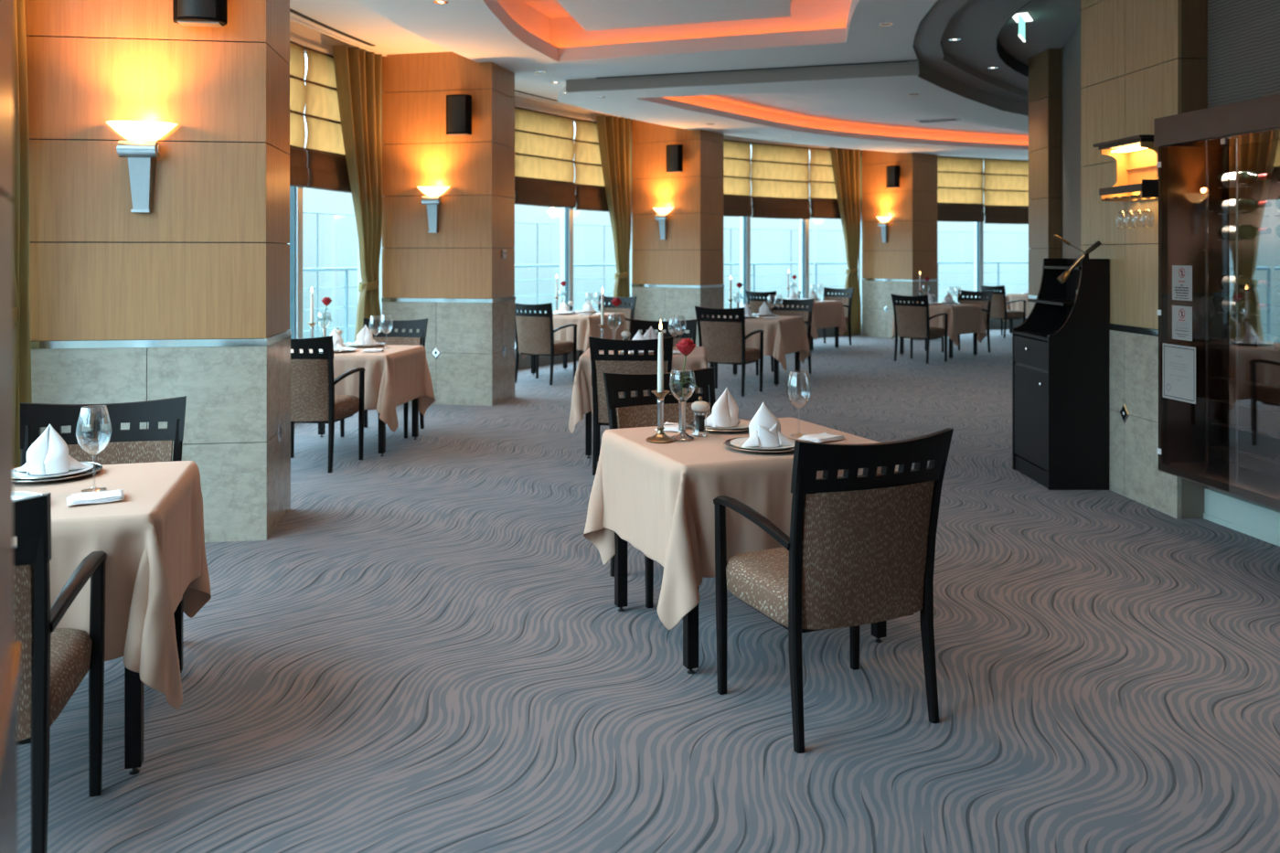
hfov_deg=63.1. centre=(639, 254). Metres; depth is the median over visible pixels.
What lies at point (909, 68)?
trim
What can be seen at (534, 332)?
dining chair
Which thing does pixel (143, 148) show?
wall sconce
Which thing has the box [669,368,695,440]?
vase
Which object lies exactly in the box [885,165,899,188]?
wall speaker
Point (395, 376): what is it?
tablecloth
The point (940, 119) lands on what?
ceiling vent
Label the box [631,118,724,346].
pillar
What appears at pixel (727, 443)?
charger plate
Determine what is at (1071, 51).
wall
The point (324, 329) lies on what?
vase
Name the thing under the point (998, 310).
dining chair
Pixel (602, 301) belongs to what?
candle
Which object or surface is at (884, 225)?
wall sconce
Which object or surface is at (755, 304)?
dining chair
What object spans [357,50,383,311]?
trim
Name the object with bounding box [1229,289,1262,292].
glass shelf
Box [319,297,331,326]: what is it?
rose
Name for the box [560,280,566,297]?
rose
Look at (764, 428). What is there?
folded napkin
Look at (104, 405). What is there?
bowl
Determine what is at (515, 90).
ceiling vent
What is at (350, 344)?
dinner plate
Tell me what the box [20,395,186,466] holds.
dining chair
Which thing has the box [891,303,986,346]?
tablecloth
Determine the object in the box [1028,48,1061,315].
pillar
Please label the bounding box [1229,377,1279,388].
glass shelf
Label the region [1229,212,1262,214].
glass shelf
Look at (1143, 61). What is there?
pillar
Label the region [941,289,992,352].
dining chair
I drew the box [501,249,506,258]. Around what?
thermostat
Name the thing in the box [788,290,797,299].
folded napkin
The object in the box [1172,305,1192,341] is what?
notice
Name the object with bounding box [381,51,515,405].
pillar
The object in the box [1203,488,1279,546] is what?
baseboard
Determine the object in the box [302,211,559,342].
balcony railing
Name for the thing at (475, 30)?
ceiling
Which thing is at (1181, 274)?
notice
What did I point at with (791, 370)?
bowl
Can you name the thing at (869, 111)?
ceiling
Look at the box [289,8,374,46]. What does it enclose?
ceiling vent
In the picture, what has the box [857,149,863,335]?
trim
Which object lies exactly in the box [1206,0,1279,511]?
wall
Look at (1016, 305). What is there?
tablecloth
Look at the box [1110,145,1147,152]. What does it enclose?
lamp
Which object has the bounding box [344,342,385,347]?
charger plate
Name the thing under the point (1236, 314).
glass shelf
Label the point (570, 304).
pepper mill
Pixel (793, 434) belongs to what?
wine glass
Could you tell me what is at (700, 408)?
pepper mill
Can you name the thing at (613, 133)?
curtain
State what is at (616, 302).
rose
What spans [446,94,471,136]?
wall speaker
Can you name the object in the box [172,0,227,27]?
wall speaker
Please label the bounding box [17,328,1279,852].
floor
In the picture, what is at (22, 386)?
curtain
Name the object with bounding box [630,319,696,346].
dining chair
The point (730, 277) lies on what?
candle
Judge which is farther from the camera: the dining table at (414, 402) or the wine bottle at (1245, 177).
the dining table at (414, 402)
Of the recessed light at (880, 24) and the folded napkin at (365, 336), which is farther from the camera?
the recessed light at (880, 24)
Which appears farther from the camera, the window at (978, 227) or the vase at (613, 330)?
the window at (978, 227)
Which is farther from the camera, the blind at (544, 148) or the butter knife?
the blind at (544, 148)
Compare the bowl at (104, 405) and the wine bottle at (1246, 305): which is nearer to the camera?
the bowl at (104, 405)
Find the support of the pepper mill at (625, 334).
on the tablecloth at (581, 398)
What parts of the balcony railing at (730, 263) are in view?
post, rod, handrail, post, post, post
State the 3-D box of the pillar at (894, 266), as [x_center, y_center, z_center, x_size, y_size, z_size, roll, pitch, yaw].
[4.695,-0.475,18.870,0.688,3.950,1.190,0,0,-35]
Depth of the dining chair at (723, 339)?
11.08 m
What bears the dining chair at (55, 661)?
on the floor
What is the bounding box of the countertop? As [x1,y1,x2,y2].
[1013,330,1056,341]
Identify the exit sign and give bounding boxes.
[1012,12,1033,42]
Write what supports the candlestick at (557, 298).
on the tablecloth at (587, 325)
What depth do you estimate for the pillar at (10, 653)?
1.07 m
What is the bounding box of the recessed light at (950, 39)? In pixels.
[948,38,960,41]
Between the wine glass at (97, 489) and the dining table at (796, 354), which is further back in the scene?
the dining table at (796, 354)
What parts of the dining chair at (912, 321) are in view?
leg, rail, backrest, leg, seat frame, leg, seat, armrest, leg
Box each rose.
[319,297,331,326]
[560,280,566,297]
[609,298,622,328]
[670,338,698,397]
[736,282,744,301]
[923,277,929,289]
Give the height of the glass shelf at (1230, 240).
0.005 m
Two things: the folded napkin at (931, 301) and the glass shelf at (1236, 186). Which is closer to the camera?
the glass shelf at (1236, 186)
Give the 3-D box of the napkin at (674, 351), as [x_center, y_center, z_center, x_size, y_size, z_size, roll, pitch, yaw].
[0.293,0.732,7.797,0.152,0.017,0.116,0,0,-11]
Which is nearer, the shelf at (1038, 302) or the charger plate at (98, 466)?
the charger plate at (98, 466)
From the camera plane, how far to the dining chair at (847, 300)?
17.30 m
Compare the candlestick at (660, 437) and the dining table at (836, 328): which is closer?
the candlestick at (660, 437)
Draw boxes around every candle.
[309,288,313,322]
[555,276,557,297]
[600,288,604,324]
[657,319,663,392]
[729,277,731,299]
[918,272,920,290]
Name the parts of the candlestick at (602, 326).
stem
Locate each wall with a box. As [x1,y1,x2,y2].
[1061,19,1083,258]
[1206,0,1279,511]
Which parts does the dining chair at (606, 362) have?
leg, leg, rail, backrest, leg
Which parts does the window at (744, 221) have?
head panel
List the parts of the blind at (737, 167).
head rail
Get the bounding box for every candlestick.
[307,322,316,338]
[553,297,559,312]
[597,323,607,338]
[646,390,674,443]
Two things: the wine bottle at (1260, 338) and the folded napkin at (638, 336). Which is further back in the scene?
the folded napkin at (638, 336)
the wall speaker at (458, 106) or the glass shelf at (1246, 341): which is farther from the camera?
the wall speaker at (458, 106)
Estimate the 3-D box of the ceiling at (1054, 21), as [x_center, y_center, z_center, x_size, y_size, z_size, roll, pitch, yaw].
[7.869,-2.140,8.000,9.823,0.020,12.480,0,0,0]
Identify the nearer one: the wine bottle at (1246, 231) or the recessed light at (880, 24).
the wine bottle at (1246, 231)
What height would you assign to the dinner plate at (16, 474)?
0.016 m
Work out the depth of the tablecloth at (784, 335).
11.91 m
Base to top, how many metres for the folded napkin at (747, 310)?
0.164 m
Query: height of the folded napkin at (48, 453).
0.164 m
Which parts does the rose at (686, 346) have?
stem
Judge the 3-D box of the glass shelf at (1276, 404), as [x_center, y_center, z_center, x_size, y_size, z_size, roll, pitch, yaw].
[3.153,0.750,4.440,0.373,0.024,1.978,0,0,0]
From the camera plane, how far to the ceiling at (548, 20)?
9.80 m
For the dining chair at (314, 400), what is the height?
0.947 m
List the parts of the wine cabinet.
glass door, panel, glass door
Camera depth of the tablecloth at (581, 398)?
7.59 m
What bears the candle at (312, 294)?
on the candlestick at (311, 325)
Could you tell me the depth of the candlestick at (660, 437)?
4.13 m
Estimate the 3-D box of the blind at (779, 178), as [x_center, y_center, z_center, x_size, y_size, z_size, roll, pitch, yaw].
[2.472,-1.285,18.273,1.429,1.329,0.075,0,0,-38]
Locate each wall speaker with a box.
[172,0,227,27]
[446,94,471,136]
[666,144,682,172]
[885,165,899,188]
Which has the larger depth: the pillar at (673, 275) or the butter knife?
the pillar at (673, 275)
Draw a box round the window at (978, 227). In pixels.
[973,159,1027,329]
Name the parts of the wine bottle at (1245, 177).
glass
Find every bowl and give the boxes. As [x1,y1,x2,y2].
[75,405,112,455]
[669,368,695,400]
[786,370,810,407]
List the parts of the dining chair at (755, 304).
backrest, rail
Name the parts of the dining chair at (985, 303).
leg, leg, backrest, rail, leg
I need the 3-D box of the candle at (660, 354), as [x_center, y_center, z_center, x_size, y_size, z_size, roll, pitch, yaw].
[0.082,0.404,4.139,0.025,0.294,0.025,0,0,-22]
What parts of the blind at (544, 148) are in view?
head rail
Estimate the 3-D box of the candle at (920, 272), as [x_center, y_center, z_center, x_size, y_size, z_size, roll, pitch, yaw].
[4.215,0.404,15.693,0.025,0.294,0.025,0,0,-44]
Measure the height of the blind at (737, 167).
1.319 m
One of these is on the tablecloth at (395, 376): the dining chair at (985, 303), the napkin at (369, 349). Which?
the napkin at (369, 349)
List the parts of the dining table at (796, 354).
leg, leg, leg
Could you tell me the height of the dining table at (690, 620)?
0.750 m
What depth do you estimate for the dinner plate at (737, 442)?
3.96 m
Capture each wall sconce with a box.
[106,119,177,213]
[416,185,449,233]
[652,207,673,239]
[875,216,892,242]
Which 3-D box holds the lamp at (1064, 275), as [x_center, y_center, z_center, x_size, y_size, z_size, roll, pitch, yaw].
[2.814,0.029,6.670,0.318,0.317,0.080,0,0,-7]
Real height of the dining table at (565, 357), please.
0.750 m
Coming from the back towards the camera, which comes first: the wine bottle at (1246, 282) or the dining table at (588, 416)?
the dining table at (588, 416)
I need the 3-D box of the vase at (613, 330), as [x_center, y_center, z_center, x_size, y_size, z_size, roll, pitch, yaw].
[-0.200,0.601,8.075,0.107,0.278,0.107,0,0,3]
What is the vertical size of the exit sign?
0.196 m
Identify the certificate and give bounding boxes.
[1162,342,1195,404]
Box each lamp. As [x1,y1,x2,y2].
[1054,234,1101,283]
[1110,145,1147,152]
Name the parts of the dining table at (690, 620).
leg, leg, leg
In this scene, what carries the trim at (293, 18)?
attached to the ceiling at (548, 20)
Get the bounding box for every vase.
[317,312,330,336]
[607,313,620,339]
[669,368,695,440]
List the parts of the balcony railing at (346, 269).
post, post, rod, handrail, post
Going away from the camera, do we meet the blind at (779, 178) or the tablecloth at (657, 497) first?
the tablecloth at (657, 497)
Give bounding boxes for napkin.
[16,424,87,475]
[66,489,125,506]
[319,329,345,350]
[352,324,378,345]
[361,348,383,351]
[555,300,568,313]
[583,299,596,311]
[628,330,650,351]
[642,326,658,339]
[654,421,688,431]
[672,350,682,353]
[704,387,740,426]
[736,302,750,316]
[741,402,794,447]
[757,301,773,314]
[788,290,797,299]
[798,432,845,442]
[809,289,819,298]
[922,292,933,303]
[942,292,955,302]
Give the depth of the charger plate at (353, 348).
7.83 m
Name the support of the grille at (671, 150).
attached to the wall speaker at (674, 152)
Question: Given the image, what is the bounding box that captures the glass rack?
[1092,134,1158,201]
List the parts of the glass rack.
panel, rail, cornice, panel, panel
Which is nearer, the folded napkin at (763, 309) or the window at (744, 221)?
the folded napkin at (763, 309)
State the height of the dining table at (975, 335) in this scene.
0.750 m
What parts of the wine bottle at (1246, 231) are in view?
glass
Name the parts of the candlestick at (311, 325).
stem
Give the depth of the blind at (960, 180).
20.55 m
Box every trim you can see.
[289,15,619,117]
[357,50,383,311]
[565,61,918,92]
[624,117,633,297]
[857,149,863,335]
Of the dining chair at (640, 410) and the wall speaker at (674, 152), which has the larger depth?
the wall speaker at (674, 152)
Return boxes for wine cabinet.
[1153,93,1279,509]
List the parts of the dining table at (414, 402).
leg, leg, leg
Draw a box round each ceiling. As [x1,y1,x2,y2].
[289,0,1032,107]
[357,0,1028,103]
[556,0,790,31]
[557,0,1029,159]
[661,87,1028,145]
[998,0,1082,65]
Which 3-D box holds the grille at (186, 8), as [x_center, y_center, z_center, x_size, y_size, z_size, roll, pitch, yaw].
[-2.238,-1.370,5.274,0.242,0.350,0.095,0,0,-8]
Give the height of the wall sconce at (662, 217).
0.459 m
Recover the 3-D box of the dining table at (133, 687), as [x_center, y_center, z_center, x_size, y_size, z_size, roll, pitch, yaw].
[-1.940,1.125,3.250,0.884,0.750,0.784,0,0,-15]
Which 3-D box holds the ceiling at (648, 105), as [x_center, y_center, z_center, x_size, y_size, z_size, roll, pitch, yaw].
[6.698,-1.885,10.535,18.073,0.230,16.883,0,0,-20]
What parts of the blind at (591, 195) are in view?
head rail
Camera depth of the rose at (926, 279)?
15.59 m
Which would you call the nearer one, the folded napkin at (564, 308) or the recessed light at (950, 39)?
the recessed light at (950, 39)
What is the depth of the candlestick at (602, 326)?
8.07 m
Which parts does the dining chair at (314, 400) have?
leg, backrest, rail, seat frame, leg, seat, armrest, leg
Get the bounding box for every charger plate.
[12,461,102,482]
[319,348,355,352]
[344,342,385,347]
[618,350,653,354]
[688,419,748,432]
[723,436,799,452]
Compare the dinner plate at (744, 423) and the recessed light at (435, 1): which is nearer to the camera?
the dinner plate at (744, 423)
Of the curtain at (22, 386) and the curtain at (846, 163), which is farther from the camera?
the curtain at (846, 163)
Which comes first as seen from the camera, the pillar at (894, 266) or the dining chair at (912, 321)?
the dining chair at (912, 321)
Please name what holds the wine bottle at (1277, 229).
in the wine cabinet
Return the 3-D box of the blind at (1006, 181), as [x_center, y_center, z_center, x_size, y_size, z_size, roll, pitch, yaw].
[7.544,-1.278,21.068,1.470,1.343,0.075,0,0,-22]
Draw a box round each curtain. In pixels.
[6,0,31,467]
[332,44,382,341]
[596,115,631,305]
[830,147,861,335]
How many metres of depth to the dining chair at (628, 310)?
13.83 m
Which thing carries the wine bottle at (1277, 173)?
in the wine cabinet
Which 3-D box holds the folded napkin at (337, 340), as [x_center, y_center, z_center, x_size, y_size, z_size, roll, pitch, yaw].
[-2.326,0.648,7.929,0.222,0.164,0.104,0,0,9]
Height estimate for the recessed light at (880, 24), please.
0.005 m
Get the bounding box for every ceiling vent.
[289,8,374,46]
[514,89,560,102]
[597,60,907,78]
[915,117,960,123]
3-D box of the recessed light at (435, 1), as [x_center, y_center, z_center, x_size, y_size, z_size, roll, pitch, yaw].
[-1.501,-1.898,7.848,0.112,0.005,0.112,0,0,0]
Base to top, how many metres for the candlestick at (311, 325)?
0.196 m
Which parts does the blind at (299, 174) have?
head rail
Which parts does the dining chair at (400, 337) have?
leg, leg, rail, backrest, leg, leg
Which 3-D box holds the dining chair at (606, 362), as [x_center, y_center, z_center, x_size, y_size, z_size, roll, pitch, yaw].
[-0.046,1.028,7.276,0.598,0.947,0.592,0,0,3]
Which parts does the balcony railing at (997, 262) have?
post, rod, handrail, post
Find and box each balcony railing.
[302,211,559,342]
[573,224,813,309]
[814,229,1028,298]
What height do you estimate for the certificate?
0.295 m
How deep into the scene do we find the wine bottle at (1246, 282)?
5.19 m
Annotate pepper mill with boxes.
[335,327,342,336]
[567,299,574,310]
[620,329,630,340]
[691,396,709,437]
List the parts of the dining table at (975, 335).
leg, leg, leg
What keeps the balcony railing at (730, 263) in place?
on the balcony
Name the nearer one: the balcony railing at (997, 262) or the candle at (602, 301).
the candle at (602, 301)
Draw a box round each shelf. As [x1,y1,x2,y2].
[1027,298,1074,306]
[1042,266,1080,269]
[1126,163,1156,170]
[1229,185,1262,188]
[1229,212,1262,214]
[1229,239,1262,240]
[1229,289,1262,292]
[1229,312,1262,315]
[1229,335,1279,351]
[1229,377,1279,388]
[1229,401,1279,414]
[1229,424,1279,438]
[1229,448,1279,464]
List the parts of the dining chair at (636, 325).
backrest, leg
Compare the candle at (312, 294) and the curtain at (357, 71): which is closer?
the candle at (312, 294)
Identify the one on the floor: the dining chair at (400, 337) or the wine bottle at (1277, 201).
the dining chair at (400, 337)
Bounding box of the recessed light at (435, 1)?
[433,0,447,3]
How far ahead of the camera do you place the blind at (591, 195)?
14.95 m
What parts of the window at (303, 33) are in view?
head panel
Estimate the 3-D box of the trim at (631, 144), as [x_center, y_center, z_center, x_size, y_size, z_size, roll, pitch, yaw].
[-0.067,-0.475,15.828,0.318,3.950,0.470,0,0,34]
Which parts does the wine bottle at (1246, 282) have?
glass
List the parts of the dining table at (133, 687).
leg, leg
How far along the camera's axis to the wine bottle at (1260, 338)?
5.23 m
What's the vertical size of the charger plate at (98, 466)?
0.016 m
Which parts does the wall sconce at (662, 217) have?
lamp shade, plate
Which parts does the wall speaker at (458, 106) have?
trim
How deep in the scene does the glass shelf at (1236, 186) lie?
5.22 m
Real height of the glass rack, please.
0.352 m
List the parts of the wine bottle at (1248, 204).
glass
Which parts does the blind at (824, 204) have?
head rail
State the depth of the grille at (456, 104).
10.17 m
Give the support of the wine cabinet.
attached to the wall at (1243, 58)
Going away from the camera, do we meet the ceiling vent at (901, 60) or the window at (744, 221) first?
the ceiling vent at (901, 60)
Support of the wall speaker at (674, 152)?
attached to the pillar at (673, 275)
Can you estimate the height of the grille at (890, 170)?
0.350 m
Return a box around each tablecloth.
[12,460,211,709]
[290,344,435,432]
[519,311,629,359]
[568,346,708,433]
[583,416,898,629]
[713,315,810,370]
[777,298,847,339]
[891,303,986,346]
[1002,293,1028,320]
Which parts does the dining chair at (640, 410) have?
leg, leg, rail, backrest, leg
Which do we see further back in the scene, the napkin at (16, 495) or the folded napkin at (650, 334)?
the folded napkin at (650, 334)
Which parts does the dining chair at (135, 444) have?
leg, backrest, leg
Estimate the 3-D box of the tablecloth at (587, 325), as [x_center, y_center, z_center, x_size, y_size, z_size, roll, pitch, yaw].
[-0.806,1.028,13.009,1.094,0.570,0.986,0,0,30]
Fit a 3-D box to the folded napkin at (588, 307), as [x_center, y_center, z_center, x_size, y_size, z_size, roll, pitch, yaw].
[-0.656,0.648,13.219,0.222,0.164,0.104,0,0,35]
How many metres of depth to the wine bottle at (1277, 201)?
4.98 m
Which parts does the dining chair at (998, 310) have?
rail, backrest, leg, leg, seat frame, seat, armrest, leg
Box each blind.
[288,36,309,187]
[303,42,351,192]
[513,104,576,208]
[573,116,608,212]
[722,137,752,216]
[749,139,810,219]
[809,145,841,219]
[937,155,984,222]
[982,158,1028,223]
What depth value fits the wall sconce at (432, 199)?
10.36 m
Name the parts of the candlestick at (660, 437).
stem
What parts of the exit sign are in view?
green blade, ceiling plate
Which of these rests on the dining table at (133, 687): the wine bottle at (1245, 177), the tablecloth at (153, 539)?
the tablecloth at (153, 539)
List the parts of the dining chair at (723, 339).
leg, leg, rail, backrest, seat frame, leg, seat, armrest, leg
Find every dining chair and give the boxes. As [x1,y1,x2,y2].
[12,492,106,852]
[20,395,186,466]
[289,335,365,472]
[340,318,427,438]
[514,302,577,385]
[578,295,636,359]
[588,336,676,475]
[602,367,715,607]
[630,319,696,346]
[694,305,764,396]
[713,427,953,753]
[745,289,777,313]
[756,297,814,377]
[822,287,853,345]
[890,293,948,363]
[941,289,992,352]
[980,284,1025,338]
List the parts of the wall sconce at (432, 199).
lamp shade, plate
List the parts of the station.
drawer, door, rail, panel, panel, panel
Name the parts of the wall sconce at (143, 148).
lamp shade, plate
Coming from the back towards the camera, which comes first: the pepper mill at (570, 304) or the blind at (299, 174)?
the pepper mill at (570, 304)
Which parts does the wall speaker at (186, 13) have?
trim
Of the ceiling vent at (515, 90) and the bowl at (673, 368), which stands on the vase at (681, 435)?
the bowl at (673, 368)
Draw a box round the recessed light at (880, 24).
[878,21,893,25]
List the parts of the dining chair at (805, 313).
leg, leg, backrest, rail, leg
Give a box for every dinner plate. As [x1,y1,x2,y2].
[12,461,95,479]
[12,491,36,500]
[320,347,352,351]
[347,342,382,345]
[693,418,750,429]
[729,436,796,449]
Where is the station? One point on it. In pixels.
(1061, 351)
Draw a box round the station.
[1012,258,1109,490]
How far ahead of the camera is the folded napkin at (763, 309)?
12.50 m
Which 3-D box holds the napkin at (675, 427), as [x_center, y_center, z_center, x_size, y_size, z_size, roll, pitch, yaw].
[0.138,0.732,4.420,0.116,0.017,0.152,0,0,16]
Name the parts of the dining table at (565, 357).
leg, leg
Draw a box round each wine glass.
[75,405,112,492]
[380,314,393,348]
[786,370,810,437]
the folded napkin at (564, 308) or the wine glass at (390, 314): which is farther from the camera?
the folded napkin at (564, 308)
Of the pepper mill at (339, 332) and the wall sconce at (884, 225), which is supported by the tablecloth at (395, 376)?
the pepper mill at (339, 332)
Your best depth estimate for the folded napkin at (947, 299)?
15.51 m
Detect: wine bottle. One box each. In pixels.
[1229,170,1271,187]
[1229,197,1271,213]
[1229,224,1271,239]
[1229,275,1271,290]
[1229,297,1271,313]
[1252,334,1279,351]
[1275,168,1279,181]
[1275,195,1279,209]
[1275,224,1279,237]
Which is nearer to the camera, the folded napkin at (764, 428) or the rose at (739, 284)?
the folded napkin at (764, 428)
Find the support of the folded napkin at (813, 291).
on the dinner plate
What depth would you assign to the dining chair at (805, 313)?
13.16 m
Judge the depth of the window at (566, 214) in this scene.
14.71 m
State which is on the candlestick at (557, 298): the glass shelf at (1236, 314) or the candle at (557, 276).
the candle at (557, 276)
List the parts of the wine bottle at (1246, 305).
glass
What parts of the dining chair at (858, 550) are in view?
leg, armrest, seat, leg, seat frame, leg, backrest, rail, leg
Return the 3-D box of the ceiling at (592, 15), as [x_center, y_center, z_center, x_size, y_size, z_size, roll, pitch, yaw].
[0.414,-2.140,7.100,2.372,0.040,5.600,0,0,0]
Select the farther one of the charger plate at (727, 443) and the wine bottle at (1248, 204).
the wine bottle at (1248, 204)
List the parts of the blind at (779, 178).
head rail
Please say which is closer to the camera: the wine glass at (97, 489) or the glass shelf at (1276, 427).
the wine glass at (97, 489)
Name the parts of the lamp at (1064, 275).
handle, arm, counter arm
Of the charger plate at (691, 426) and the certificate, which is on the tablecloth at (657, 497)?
the charger plate at (691, 426)
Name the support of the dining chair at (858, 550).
on the floor
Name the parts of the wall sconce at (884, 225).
lamp shade, plate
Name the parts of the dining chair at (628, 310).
backrest, rail, leg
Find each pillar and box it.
[0,0,21,852]
[24,0,291,542]
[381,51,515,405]
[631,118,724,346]
[861,149,938,340]
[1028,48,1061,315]
[1080,0,1207,518]
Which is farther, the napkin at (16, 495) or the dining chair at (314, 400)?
the dining chair at (314, 400)
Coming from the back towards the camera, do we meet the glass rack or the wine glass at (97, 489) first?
the glass rack
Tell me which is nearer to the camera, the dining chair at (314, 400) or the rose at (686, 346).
the rose at (686, 346)
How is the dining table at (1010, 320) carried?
on the floor
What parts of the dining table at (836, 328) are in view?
leg, leg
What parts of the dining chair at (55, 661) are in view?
backrest, seat frame, rail, leg, seat, armrest, leg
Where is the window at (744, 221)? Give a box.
[723,135,855,337]
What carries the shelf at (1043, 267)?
attached to the station
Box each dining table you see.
[124,594,183,775]
[318,397,418,456]
[531,353,567,375]
[585,388,698,458]
[614,532,886,673]
[709,351,799,386]
[810,326,838,351]
[899,332,977,359]
[1009,305,1013,333]
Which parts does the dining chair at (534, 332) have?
leg, backrest, rail, leg, seat frame, leg, seat, armrest, leg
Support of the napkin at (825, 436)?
on the tablecloth at (657, 497)
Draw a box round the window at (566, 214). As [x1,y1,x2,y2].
[513,95,620,369]
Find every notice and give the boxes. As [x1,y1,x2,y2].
[1172,265,1192,300]
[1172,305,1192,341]
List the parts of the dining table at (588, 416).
leg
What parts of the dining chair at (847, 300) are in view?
leg, backrest, rail, leg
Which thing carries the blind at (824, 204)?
attached to the window at (744, 221)
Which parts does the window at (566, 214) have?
head panel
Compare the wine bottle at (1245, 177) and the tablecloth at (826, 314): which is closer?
the wine bottle at (1245, 177)
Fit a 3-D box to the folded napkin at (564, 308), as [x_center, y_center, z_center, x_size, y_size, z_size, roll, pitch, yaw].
[-0.940,0.648,12.833,0.222,0.164,0.104,0,0,34]
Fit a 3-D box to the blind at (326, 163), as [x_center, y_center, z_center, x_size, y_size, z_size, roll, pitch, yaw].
[-2.907,-1.280,10.271,0.075,1.341,1.336,0,0,15]
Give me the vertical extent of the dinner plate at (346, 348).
0.016 m
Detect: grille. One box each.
[177,0,215,17]
[448,96,465,132]
[666,145,677,170]
[886,166,895,186]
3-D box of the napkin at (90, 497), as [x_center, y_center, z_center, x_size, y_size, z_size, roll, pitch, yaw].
[-1.637,0.732,3.135,0.152,0.017,0.116,0,0,-29]
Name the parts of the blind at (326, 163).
head rail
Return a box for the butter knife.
[656,423,695,425]
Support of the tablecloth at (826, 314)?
on the dining table at (836, 328)
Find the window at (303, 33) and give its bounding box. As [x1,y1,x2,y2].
[287,19,362,338]

